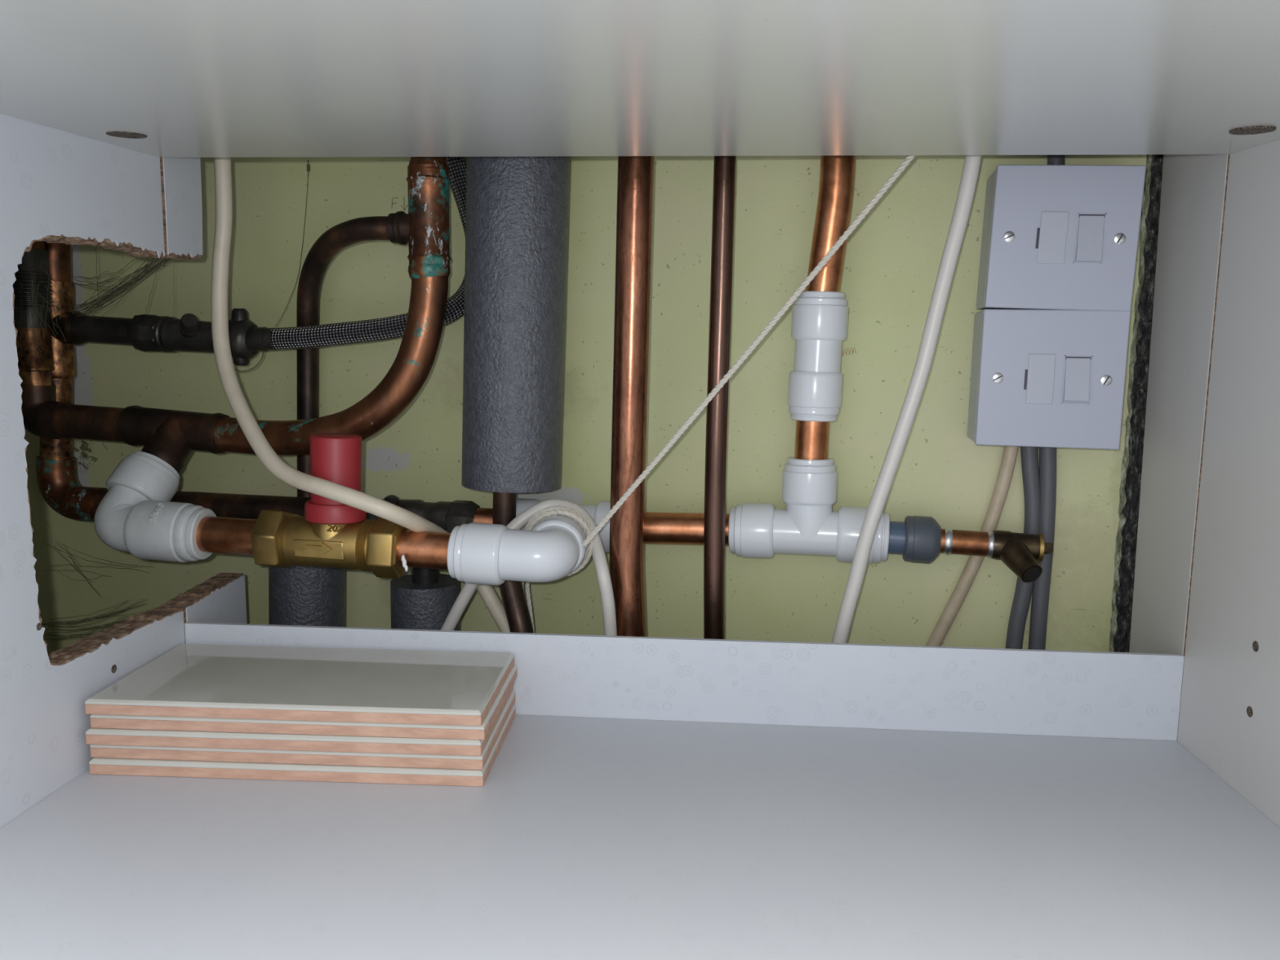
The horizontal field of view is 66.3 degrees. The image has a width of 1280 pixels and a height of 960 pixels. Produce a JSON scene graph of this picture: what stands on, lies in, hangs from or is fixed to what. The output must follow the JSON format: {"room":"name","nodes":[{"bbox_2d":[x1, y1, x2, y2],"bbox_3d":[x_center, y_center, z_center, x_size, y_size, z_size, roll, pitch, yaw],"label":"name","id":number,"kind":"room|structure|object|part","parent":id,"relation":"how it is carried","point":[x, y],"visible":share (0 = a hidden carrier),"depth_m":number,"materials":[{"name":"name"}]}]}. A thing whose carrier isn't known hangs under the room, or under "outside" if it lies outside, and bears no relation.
{"room":"kitchen cupboard interior","nodes":[
{"label":"kitchen cupboard interior","id":0,"kind":"room"},
{"bbox_2d":[24,154,1164,739],"bbox_3d":[-0.154,-0.005,0.701,1.048,0.560,0.016,2,8,11],"label":"wall","id":1,"kind":"structure","parent":0,"point":[892,259],"depth_m":0.65,"materials":[{"name":"green paint"}]},
{"bbox_2d":[42,541,152,641],"bbox_3d":[-0.396,0.083,0.712,0.103,0.070,0.022,2,8,11],"label":"scribble","id":2,"kind":"object","parent":1,"relation":"attached to","point":[122,611],"visible":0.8,"depth_m":0.71,"materials":[{"name":"black"}]},
{"bbox_2d":[71,308,258,365],"bbox_3d":[-0.328,-0.098,0.663,0.141,0.038,0.037,2,8,11],"label":"valve","id":3,"kind":"object","parent":1,"relation":"attached to","point":[145,332],"visible":0.94,"depth_m":0.66,"materials":[{"name":"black metal"}]},
{"bbox_2d":[69,245,174,319],"bbox_3d":[-0.344,-0.132,0.654,0.101,0.050,0.021,4,8,24],"label":"cobweb","id":4,"kind":"object","parent":3,"relation":"attached to","point":[145,266],"visible":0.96,"depth_m":0.66,"materials":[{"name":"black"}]},
{"bbox_2d":[91,488,311,519],"bbox_3d":[-0.283,0.021,0.678,0.213,0.023,0.024,2,8,9],"label":"copper pipe","id":5,"kind":"object","parent":1,"relation":"attached to","point":[223,504],"visible":0.25,"depth_m":0.67,"materials":[{"name":"brown metal"}]},
{"bbox_2d":[35,456,106,521],"bbox_3d":[-0.405,0.006,0.699,0.049,0.046,0.024,2,8,11],"label":"pipe elbow","id":6,"kind":"object","parent":5,"relation":"attached to","point":[61,490],"visible":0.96,"depth_m":0.69,"materials":[{"name":"orange metal"}]},
{"bbox_2d":[39,378,72,459],"bbox_3d":[-0.414,-0.041,0.694,0.025,0.066,0.021,1,8,4],"label":"copper pipe","id":7,"kind":"object","parent":6,"relation":"attached to","point":[49,448],"visible":0.49,"depth_m":0.69,"materials":[{"name":"brown metal"}]},
{"bbox_2d":[49,280,86,378],"bbox_3d":[-0.405,-0.105,0.684,0.036,0.068,0.024,2,8,11],"label":"pipe tee","id":8,"kind":"object","parent":7,"relation":"attached to","point":[64,353],"visible":0.63,"depth_m":0.68,"materials":[{"name":"orange metal"}]},
{"bbox_2d":[44,240,71,282],"bbox_3d":[-0.406,-0.159,0.677,0.025,0.053,0.022,1,8,4],"label":"copper pipe","id":9,"kind":"object","parent":8,"relation":"attached to","point":[59,254],"visible":0.38,"depth_m":0.67,"materials":[{"name":"brown metal"}]},
{"bbox_2d":[50,311,86,345],"bbox_3d":[-0.399,-0.106,0.682,0.022,0.024,0.024,2,8,11],"label":"socket","id":10,"kind":"object","parent":8,"relation":"attached to","point":[67,317],"depth_m":0.67,"materials":[{"name":"brown metal"}]},
{"bbox_2d":[268,564,346,626],"bbox_3d":[-0.235,0.097,0.694,0.055,0.092,0.052,1,8,4],"label":"foam lagging","id":11,"kind":"object","parent":1,"relation":"attached to","point":[299,595],"visible":0.46,"depth_m":0.67,"materials":[{"name":"grey rubber"}]},
{"bbox_2d":[213,275,448,455],"bbox_3d":[-0.197,-0.074,0.623,0.155,0.119,0.027,2,8,7],"label":"copper pipe","id":12,"kind":"object","parent":1,"relation":"attached to","point":[412,365],"visible":0.89,"depth_m":0.61,"materials":[{"name":"brown metal"}]},
{"bbox_2d":[386,157,451,279],"bbox_3d":[-0.137,-0.160,0.605,0.039,0.073,0.027,1,8,4],"label":"pipe tee","id":13,"kind":"object","parent":12,"relation":"on","point":[425,227],"visible":0.99,"depth_m":0.60,"materials":[{"name":"orange metal"}]},
{"bbox_2d":[386,211,408,244],"bbox_3d":[-0.143,-0.157,0.608,0.024,0.020,0.020,2,8,11],"label":"socket","id":14,"kind":"object","parent":13,"relation":"attached to","point":[397,223],"depth_m":0.60,"materials":[{"name":"orange metal"}]},
{"bbox_2d":[410,156,447,161],"bbox_3d":[-0.129,-0.202,0.599,0.022,0.022,0.022,1,8,4],"label":"copper pipe","id":15,"kind":"object","parent":13,"relation":"on","point":[445,158],"visible":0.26,"depth_m":0.59,"materials":[{"name":"brown metal"}]},
{"bbox_2d":[296,216,390,497],"bbox_3d":[-0.201,-0.057,0.652,0.111,0.226,0.027,7,10,37],"label":"copper pipe","id":16,"kind":"object","parent":1,"relation":"attached to","point":[339,237],"visible":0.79,"depth_m":0.65,"materials":[{"name":"brown metal"}]},
{"bbox_2d":[246,156,466,351],"bbox_3d":[-0.181,-0.157,0.641,0.161,0.146,0.032,1,8,-1],"label":"hose","id":17,"kind":"object","parent":1,"relation":"attached to","point":[258,339],"visible":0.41,"depth_m":0.64,"materials":[{"name":"grey metal"}]},
{"bbox_2d":[235,160,310,371],"bbox_3d":[-0.244,-0.144,0.654,0.015,0.143,0.057,6,9,35],"label":"thread","id":18,"kind":"object","parent":17,"relation":"hanging from","point":[308,164],"visible":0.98,"depth_m":0.67,"materials":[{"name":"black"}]},
{"bbox_2d":[391,196,407,210],"bbox_3d":[-0.164,-0.189,0.670,0.012,0.010,0.001,2,8,11],"label":"note","id":19,"kind":"object","parent":1,"relation":"attached to","point":[404,209],"visible":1,"depth_m":0.67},
{"bbox_2d":[364,494,479,576],"bbox_3d":[-0.147,0.037,0.660,0.078,0.054,0.026,2,8,7],"label":"pipe fitting","id":20,"kind":"object","parent":1,"relation":"attached to","point":[446,515],"visible":0.4,"depth_m":0.65,"materials":[{"name":"black metal"}]},
{"bbox_2d":[413,567,435,576],"bbox_3d":[-0.145,0.045,0.662,0.024,0.038,0.024,1,8,4],"label":"socket","id":21,"kind":"object","parent":20,"relation":"attached to","point":[420,571],"depth_m":0.66,"materials":[{"name":"metal"}]},
{"bbox_2d":[390,573,460,631],"bbox_3d":[-0.147,0.103,0.674,0.048,0.070,0.047,1,8,4],"label":"foam lagging","id":22,"kind":"object","parent":1,"relation":"attached to","point":[413,606],"visible":0.49,"depth_m":0.65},
{"bbox_2d":[412,567,439,584],"bbox_3d":[-0.146,0.069,0.668,0.019,0.023,0.020,1,8,4],"label":"copper pipe","id":23,"kind":"object","parent":22,"relation":"in","point":[417,580],"visible":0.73,"depth_m":0.66,"materials":[{"name":"black"}]},
{"bbox_2d":[493,492,533,633],"bbox_3d":[-0.080,0.058,0.629,0.032,0.125,0.016,6,9,33],"label":"copper pipe","id":24,"kind":"object","parent":1,"relation":"attached to","point":[513,596],"visible":0.41,"depth_m":0.62,"materials":[{"name":"brown metal"}]},
{"bbox_2d":[461,155,570,493],"bbox_3d":[-0.080,-0.109,0.625,0.071,0.228,0.065,1,8,4],"label":"foam lagging","id":25,"kind":"object","parent":1,"relation":"attached to","point":[517,218],"visible":0.84,"depth_m":0.60,"materials":[{"name":"grey rubber"}]},
{"bbox_2d":[515,497,609,553],"bbox_3d":[-0.047,0.031,0.640,0.091,0.035,0.051,1,8,4],"label":"push fit tee","id":26,"kind":"object","parent":1,"relation":"attached to","point":[597,512],"visible":0.16,"depth_m":0.63,"materials":[{"name":"white plastic"}]},
{"bbox_2d":[473,507,493,524],"bbox_3d":[-0.098,0.029,0.653,0.026,0.020,0.019,2,8,7],"label":"copper pipe","id":27,"kind":"object","parent":26,"relation":"attached to","point":[482,515],"visible":0.31,"depth_m":0.65,"materials":[{"name":"orange metal"}]},
{"bbox_2d":[447,514,586,585],"bbox_3d":[-0.072,0.042,0.590,0.076,0.038,0.060,1,8,4],"label":"push fit elbow","id":28,"kind":"object","parent":26,"relation":"attached to","point":[479,553],"visible":1,"depth_m":0.57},
{"bbox_2d":[397,529,450,569],"bbox_3d":[-0.126,0.042,0.583,0.044,0.024,0.023,1,8,4],"label":"copper pipe","id":29,"kind":"object","parent":28,"relation":"attached to","point":[422,549],"visible":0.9,"depth_m":0.57,"materials":[{"name":"orange metal"}]},
{"bbox_2d":[250,432,408,578],"bbox_3d":[-0.182,0.016,0.584,0.095,0.086,0.042,1,8,4],"label":"valve","id":30,"kind":"object","parent":29,"relation":"attached to","point":[331,534],"visible":0.95,"depth_m":0.57,"materials":[{"name":"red metal"}]},
{"bbox_2d":[195,515,257,555],"bbox_3d":[-0.248,0.034,0.596,0.052,0.024,0.022,2,8,6],"label":"copper pipe","id":31,"kind":"object","parent":30,"relation":"attached to","point":[218,535],"visible":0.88,"depth_m":0.59,"materials":[{"name":"orange metal"}]},
{"bbox_2d":[93,451,216,562],"bbox_3d":[-0.299,0.016,0.612,0.074,0.065,0.063,1,8,4],"label":"push fit elbow","id":32,"kind":"object","parent":31,"relation":"attached to","point":[136,515],"visible":0.98,"depth_m":0.59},
{"bbox_2d":[440,498,617,635],"bbox_3d":[-0.073,0.066,0.624,0.127,0.108,0.029,3,8,15],"label":"cable","id":33,"kind":"object","parent":28,"relation":"on","point":[464,596],"visible":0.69,"depth_m":0.62,"materials":[{"name":"white plastic"}]},
{"bbox_2d":[521,155,915,633],"bbox_3d":[0.032,-0.028,0.571,0.240,0.318,0.030,3,8,20],"label":"cord","id":34,"kind":"object","parent":28,"relation":"attached to","point":[573,513],"visible":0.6,"depth_m":0.56,"materials":[{"name":"beige fabric"}]},
{"bbox_2d":[609,155,654,636],"bbox_3d":[-0.006,-0.040,0.600,0.025,0.335,0.024,1,8,4],"label":"copper pipe","id":35,"kind":"object","parent":1,"relation":"attached to","point":[635,178],"visible":0.78,"depth_m":0.59,"materials":[{"name":"brown metal"}]},
{"bbox_2d":[0,0,1279,959],"bbox_3d":[0.002,0.003,0.353,0.597,0.358,0.527,1,8,4],"label":"base cabinet","id":36,"kind":"object","parent":1,"relation":"attached to","point":[591,837],"visible":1,"depth_m":0.42,"materials":[{"name":"laminate"}]},
{"bbox_3d":[-0.288,-0.004,0.373,0.016,0.358,0.526,1,8,4],"label":"panel","id":37,"kind":"part","parent":36,"relation":"part of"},
{"bbox_2d":[84,644,517,786],"bbox_3d":[-0.171,0.121,0.520,0.196,0.038,0.094,1,8,3],"label":"tiles","id":38,"kind":"object","parent":36,"relation":"on","point":[354,685],"depth_m":0.48,"materials":[{"name":"ceramic"}]},
{"bbox_2d":[210,157,510,632],"bbox_3d":[-0.171,-0.041,0.590,0.196,0.336,0.082,1,8,4],"label":"cable","id":39,"kind":"object","parent":36,"relation":"hanging from","point":[251,430],"visible":0.8,"depth_m":0.60,"materials":[{"name":"white plastic"}]},
{"bbox_3d":[0.001,-0.142,0.295,0.563,0.036,0.450,1,8,4],"label":"panel","id":40,"kind":"part","parent":36,"relation":"part of","materials":[{"name":"laminate"}]},
{"bbox_3d":[-0.003,0.176,0.338,0.564,0.018,0.450,1,8,4],"label":"panel","id":41,"kind":"part","parent":36,"relation":"part of","materials":[{"name":"laminate"}]},
{"bbox_3d":[0.015,0.113,0.557,0.564,0.048,0.003,1,8,4],"label":"panel","id":42,"kind":"part","parent":36,"relation":"part of","materials":[{"name":"laminate"}]},
{"bbox_2d":[831,155,982,643],"bbox_3d":[0.152,-0.043,0.567,0.074,0.306,0.010,2,8,10],"label":"cable","id":43,"kind":"object","parent":36,"relation":"hanging from","point":[971,164],"visible":0.93,"depth_m":0.56,"materials":[{"name":"white plastic"}]},
{"bbox_3d":[0.292,0.009,0.332,0.016,0.358,0.526,1,8,4],"label":"panel","id":44,"kind":"part","parent":36,"relation":"part of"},
{"bbox_2d":[703,155,736,639],"bbox_3d":[0.048,-0.040,0.601,0.015,0.335,0.014,1,8,4],"label":"copper pipe","id":45,"kind":"object","parent":1,"relation":"attached to","point":[724,166],"visible":0.84,"depth_m":0.59,"materials":[{"name":"brown metal"}]},
{"bbox_2d":[728,457,889,564],"bbox_3d":[0.106,0.019,0.617,0.098,0.066,0.035,2,8,11],"label":"push fit tee","id":46,"kind":"object","parent":1,"relation":"attached to","point":[809,525],"visible":0.95,"depth_m":0.60,"materials":[{"name":"white plastic"}]},
{"bbox_2d":[644,511,729,546],"bbox_3d":[0.028,0.032,0.635,0.070,0.022,0.022,2,8,10],"label":"copper pipe","id":47,"kind":"object","parent":46,"relation":"attached to","point":[660,527],"visible":0.56,"depth_m":0.63,"materials":[{"name":"orange metal"}]},
{"bbox_2d":[794,420,829,459],"bbox_3d":[0.107,-0.025,0.612,0.021,0.038,0.021,1,8,4],"label":"copper pipe","id":48,"kind":"object","parent":46,"relation":"attached to","point":[811,437],"visible":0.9,"depth_m":0.60,"materials":[{"name":"orange metal"}]},
{"bbox_2d":[787,291,848,422],"bbox_3d":[0.110,-0.076,0.605,0.035,0.079,0.034,1,8,4],"label":"coupler","id":49,"kind":"object","parent":48,"relation":"attached to","point":[820,319],"visible":0.94,"depth_m":0.59,"materials":[{"name":"white plastic"}]},
{"bbox_2d":[805,155,855,292],"bbox_3d":[0.115,-0.158,0.592,0.028,0.101,0.021,6,9,34],"label":"copper pipe","id":50,"kind":"object","parent":49,"relation":"attached to","point":[837,172],"visible":0.78,"depth_m":0.58,"materials":[{"name":"orange metal"}]},
{"bbox_2d":[888,515,941,564],"bbox_3d":[0.168,0.037,0.607,0.034,0.028,0.028,2,8,11],"label":"fitting","id":51,"kind":"object","parent":46,"relation":"attached to","point":[917,539],"visible":0.97,"depth_m":0.60,"materials":[{"name":"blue plastic"}]},
{"bbox_2d":[939,528,994,558],"bbox_3d":[0.201,0.038,0.601,0.037,0.017,0.016,2,8,11],"label":"copper pipe","id":52,"kind":"object","parent":51,"relation":"attached to","point":[974,543],"visible":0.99,"depth_m":0.59,"materials":[{"name":"orange metal"}]},
{"bbox_2d":[991,529,1053,582],"bbox_3d":[0.231,0.046,0.588,0.036,0.027,0.035,1,8,4],"label":"valve","id":53,"kind":"object","parent":52,"relation":"attached to","point":[1020,553],"visible":1,"depth_m":0.58,"materials":[{"name":"brown metal"}]},
{"bbox_3d":[0.227,0.047,0.586,0.017,0.026,0.030,-2,8,-17],"label":"spout","id":54,"kind":"part","parent":53,"relation":"part of","materials":[{"name":"brown metal"}]},
{"bbox_2d":[1037,533,1044,562],"bbox_3d":[0.242,0.041,0.592,0.003,0.017,0.017,2,8,11],"label":"washer","id":55,"kind":"object","parent":53,"relation":"in","point":[1040,536],"depth_m":0.59,"materials":[{"name":"gold metal"}]},
{"bbox_2d":[841,346,856,355],"bbox_3d":[0.132,-0.082,0.623,0.011,0.006,0.001,2,8,11],"label":"scribble","id":56,"kind":"object","parent":1,"relation":"attached to","point":[854,347],"visible":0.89,"depth_m":0.62,"materials":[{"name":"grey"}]},
{"bbox_2d":[967,309,1130,449],"bbox_3d":[0.239,-0.060,0.578,0.078,0.078,0.048,2,8,11],"label":"switched spur","id":57,"kind":"object","parent":1,"relation":"attached to","point":[1040,378],"visible":1,"depth_m":0.56,"materials":[{"name":"grey plastic"}]},
{"bbox_2d":[925,445,1018,646],"bbox_3d":[0.207,0.045,0.619,0.056,0.165,0.008,2,8,11],"label":"cable","id":58,"kind":"object","parent":57,"relation":"attached to","point":[1003,481],"visible":0.73,"depth_m":0.61,"materials":[{"name":"beige plastic"}]},
{"bbox_2d":[1005,446,1039,648],"bbox_3d":[0.241,0.043,0.613,0.017,0.160,0.011,3,8,20],"label":"cable","id":59,"kind":"object","parent":57,"relation":"hanging from","point":[1029,455],"visible":0.64,"depth_m":0.61,"materials":[{"name":"grey plastic"}]},
{"bbox_2d":[1027,447,1056,649],"bbox_3d":[0.250,0.043,0.610,0.013,0.158,0.010,1,8,4],"label":"cable","id":60,"kind":"object","parent":57,"relation":"hanging from","point":[1047,455],"visible":0.68,"depth_m":0.60,"materials":[{"name":"grey plastic"}]},
{"bbox_2d":[976,164,1146,311],"bbox_3d":[0.241,-0.138,0.567,0.080,0.081,0.048,2,8,11],"label":"switched spur","id":61,"kind":"object","parent":1,"relation":"attached to","point":[1055,237],"visible":0.99,"depth_m":0.55,"materials":[{"name":"grey plastic"}]},
{"bbox_2d":[1047,155,1064,164],"bbox_3d":[0.245,-0.197,0.576,0.010,0.027,0.010,1,8,4],"label":"cable","id":62,"kind":"object","parent":61,"relation":"attached to","point":[1051,159],"visible":0.3,"depth_m":0.57,"materials":[{"name":"grey plastic"}]},
{"bbox_2d":[1108,154,1152,652],"bbox_3d":[0.298,0.013,0.607,0.010,0.560,0.010,2,8,11],"label":"trim","id":63,"kind":"structure","parent":1,"relation":"attached to","point":[1143,234],"depth_m":0.59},
{"bbox_3d":[-0.313,0.002,0.622,0.026,0.034,0.033,1,8,4],"label":"copper pipe","id":64,"kind":"object","parent":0,"visible":0},
{"bbox_2d":[116,404,230,473],"bbox_3d":[-0.307,-0.024,0.640,0.071,0.048,0.048,1,8,4],"label":"pipe tee","id":65,"kind":"object","parent":64,"relation":"attached to","point":[171,436],"visible":0.87,"depth_m":0.63,"materials":[{"name":"orange metal"}]},
{"bbox_2d":[53,404,124,442],"bbox_3d":[-0.364,-0.038,0.657,0.053,0.025,0.023,2,8,12],"label":"copper pipe","id":66,"kind":"object","parent":65,"relation":"attached to","point":[69,420],"visible":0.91,"depth_m":0.65,"materials":[{"name":"brown metal"}]},
{"bbox_2d":[20,383,72,439],"bbox_3d":[-0.406,-0.047,0.665,0.037,0.038,0.026,2,8,11],"label":"pipe elbow","id":67,"kind":"object","parent":66,"relation":"attached to","point":[39,403],"visible":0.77,"depth_m":0.65,"materials":[{"name":"orange metal"}]},
{"bbox_2d":[15,327,54,386],"bbox_3d":[-0.411,-0.085,0.661,0.026,0.045,0.026,1,8,4],"label":"copper pipe","id":68,"kind":"object","parent":67,"relation":"attached to","point":[35,369],"visible":0.74,"depth_m":0.65,"materials":[{"name":"brown metal"}]},
{"bbox_2d":[13,248,52,328],"bbox_3d":[-0.410,-0.128,0.655,0.029,0.052,0.028,1,8,4],"label":"adapter","id":69,"kind":"object","parent":68,"relation":"attached to","point":[23,274],"visible":0.61,"depth_m":0.65,"materials":[{"name":"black metal"}]},
{"bbox_2d":[31,240,44,250],"bbox_3d":[-0.409,-0.165,0.650,0.023,0.027,0.022,1,8,4],"label":"copper pipe","id":70,"kind":"object","parent":69,"relation":"attached to","point":[37,245],"visible":0.13,"depth_m":0.65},
{"bbox_2d":[18,257,67,354],"bbox_3d":[-0.390,-0.114,0.640,0.038,0.063,0.002,2,8,11],"label":"cobweb","id":71,"kind":"object","parent":69,"relation":"attached to","point":[31,268],"visible":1,"depth_m":0.64,"materials":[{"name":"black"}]},
{"bbox_2d":[67,437,107,475],"bbox_3d":[-0.383,-0.019,0.675,0.034,0.033,0.008,2,8,11],"label":"clump","id":72,"kind":"object","parent":66,"relation":"attached to","point":[82,442],"visible":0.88,"depth_m":0.67,"materials":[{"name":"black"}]},
{"bbox_2d":[141,417,192,473],"bbox_3d":[-0.306,-0.020,0.636,0.026,0.041,0.040,4,8,21],"label":"socket","id":73,"kind":"object","parent":65,"relation":"attached to","point":[170,440],"depth_m":0.63,"materials":[{"name":"orange metal"}]}
]}

